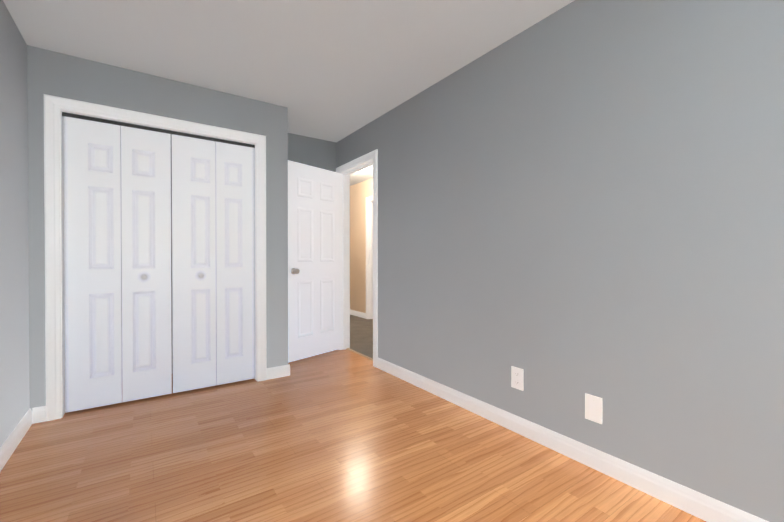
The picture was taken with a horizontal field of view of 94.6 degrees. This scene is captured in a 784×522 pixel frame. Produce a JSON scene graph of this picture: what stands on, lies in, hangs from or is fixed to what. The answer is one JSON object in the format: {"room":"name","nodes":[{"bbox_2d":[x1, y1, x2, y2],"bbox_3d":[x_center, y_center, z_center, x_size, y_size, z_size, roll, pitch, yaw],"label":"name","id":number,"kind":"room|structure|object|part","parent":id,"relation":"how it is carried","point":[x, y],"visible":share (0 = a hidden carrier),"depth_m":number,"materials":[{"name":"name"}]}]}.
{"room":"empty bedroom","nodes":[
{"label":"empty bedroom","id":0,"kind":"room"},
{"bbox_2d":[0,0,29,446],"bbox_3d":[-1.270,-0.155,0.674,0.115,2.440,5.481,0,1,-35],"label":"wall","id":1,"kind":"structure","parent":0,"point":[14,339],"depth_m":2.06,"materials":[{"name":"grey paint"}]},
{"bbox_2d":[0,407,39,471],"bbox_3d":[-1.025,1.016,0.456,0.030,0.100,4.600,0,1,-35],"label":"baseboard","id":2,"kind":"structure","parent":1,"relation":"attached to","point":[32,416],"depth_m":2.08,"materials":[{"name":"white wood"}]},
{"bbox_2d":[27,45,287,409],"bbox_3d":[-1.679,-0.171,2.861,1.696,2.440,0.115,0,1,-35],"label":"wall","id":3,"kind":"structure","parent":0,"point":[53,73],"depth_m":2.68,"materials":[{"name":"grey paint"}]},
{"bbox_2d":[44,94,266,420],"bbox_3d":[-1.727,0.008,2.828,1.302,2.082,0.115,0,1,-35],"label":"door frame","id":4,"kind":"structure","parent":3,"relation":"attached to","point":[61,124],"depth_m":2.50,"materials":[{"name":"white wood"}]},
{"bbox_2d":[62,112,254,147],"bbox_3d":[-1.725,-1.001,2.818,1.258,0.023,0.028,0,1,-35],"label":"track rail","id":5,"kind":"object","parent":3,"relation":"attached to","point":[148,128],"visible":0.93,"depth_m":2.74,"materials":[{"name":"black"}]},
{"bbox_2d":[272,364,289,376],"bbox_3d":[-1.114,0.994,3.557,0.014,0.100,0.634,0,1,-35],"label":"baseboard","id":6,"kind":"structure","parent":3,"relation":"attached to","point":[285,369],"depth_m":3.27,"materials":[{"name":"white wood"}]},
{"bbox_2d":[120,126,336,373],"bbox_3d":[-1.717,-0.177,3.625,2.500,2.440,0.115,0,1,-35],"label":"wall","id":7,"kind":"structure","parent":0,"point":[315,152],"depth_m":4.08,"materials":[{"name":"grey paint"}]},
{"bbox_2d":[3,0,573,185],"bbox_3d":[-0.013,-1.439,3.861,5.815,0.080,9.315,0,1,-35],"label":"ceiling","id":8,"kind":"structure","parent":0,"point":[333,70],"depth_m":2.30,"materials":[{"name":"paint"}]},
{"bbox_2d":[0,349,705,521],"bbox_3d":[-0.202,1.089,1.420,2.710,0.060,5.481,0,1,-35],"label":"floor","id":9,"kind":"structure","parent":0,"point":[346,435],"depth_m":1.88,"materials":[{"name":"laminate"}]},
{"bbox_2d":[347,348,372,360],"bbox_3d":[-0.313,1.036,3.973,0.036,0.009,0.740,0,1,-35],"label":"trim","id":10,"kind":"structure","parent":9,"relation":"on","point":[360,354],"depth_m":4.00,"materials":[{"name":"beige wood"}]},
{"bbox_2d":[350,315,372,357],"bbox_3d":[-0.496,1.056,5.438,1.370,0.068,6.200,0,1,-35],"label":"floor","id":11,"kind":"structure","parent":0,"point":[361,335],"depth_m":4.98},
{"bbox_2d":[350,178,372,312],"bbox_3d":[0.020,-0.193,5.785,0.115,2.440,6.430,0,1,-35],"label":"wall","id":12,"kind":"structure","parent":0,"point":[360,192],"depth_m":6.57,"materials":[{"name":"beige paint"}]},
{"bbox_2d":[350,309,365,318],"bbox_3d":[-1.126,0.965,7.342,0.014,0.100,2.350,0,1,-35],"label":"baseboard","id":13,"kind":"structure","parent":12,"relation":"attached to","point":[358,313],"depth_m":6.56,"materials":[{"name":"white wood"}]},
{"bbox_2d":[366,196,372,318],"bbox_3d":[-0.152,-0.042,6.020,0.133,2.135,0.920,0,1,-35],"label":"door frame","id":14,"kind":"structure","parent":12,"relation":"attached to","point":[370,259],"depth_m":6.32,"materials":[{"name":"white wood"}]},
{"bbox_2d":[337,0,783,521],"bbox_3d":[0.883,-0.166,2.159,0.115,2.440,5.481,0,1,-35],"label":"wall","id":15,"kind":"structure","parent":0,"point":[578,200],"depth_m":1.77,"materials":[{"name":"grey paint"}]},
{"bbox_2d":[336,149,377,367],"bbox_3d":[-0.345,-0.027,3.943,0.155,2.135,0.900,0,1,-35],"label":"door frame","id":16,"kind":"structure","parent":15,"relation":"attached to","point":[345,257],"depth_m":4.14,"materials":[{"name":"white wood"}]},
{"bbox_2d":[288,160,341,362],"bbox_3d":[-0.822,0.004,3.910,0.186,2.022,0.735,0,1,38],"label":"bedroom door","id":17,"kind":"structure","parent":16,"relation":"attached to","point":[314,261],"depth_m":3.87,"materials":[{"name":"white wood"}]},
{"bbox_3d":[-0.967,0.103,3.639,0.076,0.066,0.066,0,1,38],"label":"knob","id":18,"kind":"part","parent":17,"relation":"part of","materials":[{"name":"grey metal"}]},
{"bbox_2d":[511,366,523,390],"bbox_3d":[0.769,0.720,2.222,0.009,0.132,0.086,0,1,-35],"label":"duplex electrical outlet","id":19,"kind":"object","parent":15,"relation":"attached to","point":[517,378],"visible":1,"depth_m":2.22,"materials":[{"name":"white plastic"}]},
{"bbox_2d":[377,357,768,521],"bbox_3d":[1.089,1.007,1.756,0.014,0.100,4.340,0,1,-35],"label":"baseboard","id":20,"kind":"structure","parent":15,"relation":"attached to","point":[704,507],"depth_m":1.83,"materials":[{"name":"white wood"}]},
{"bbox_2d":[585,393,601,423],"bbox_3d":[1.028,0.753,1.847,0.008,0.132,0.086,0,1,-35],"label":"electrical outlet","id":21,"kind":"object","parent":15,"relation":"attached to","point":[593,408],"visible":1,"depth_m":1.84,"materials":[{"name":"white plastic"}]}
]}

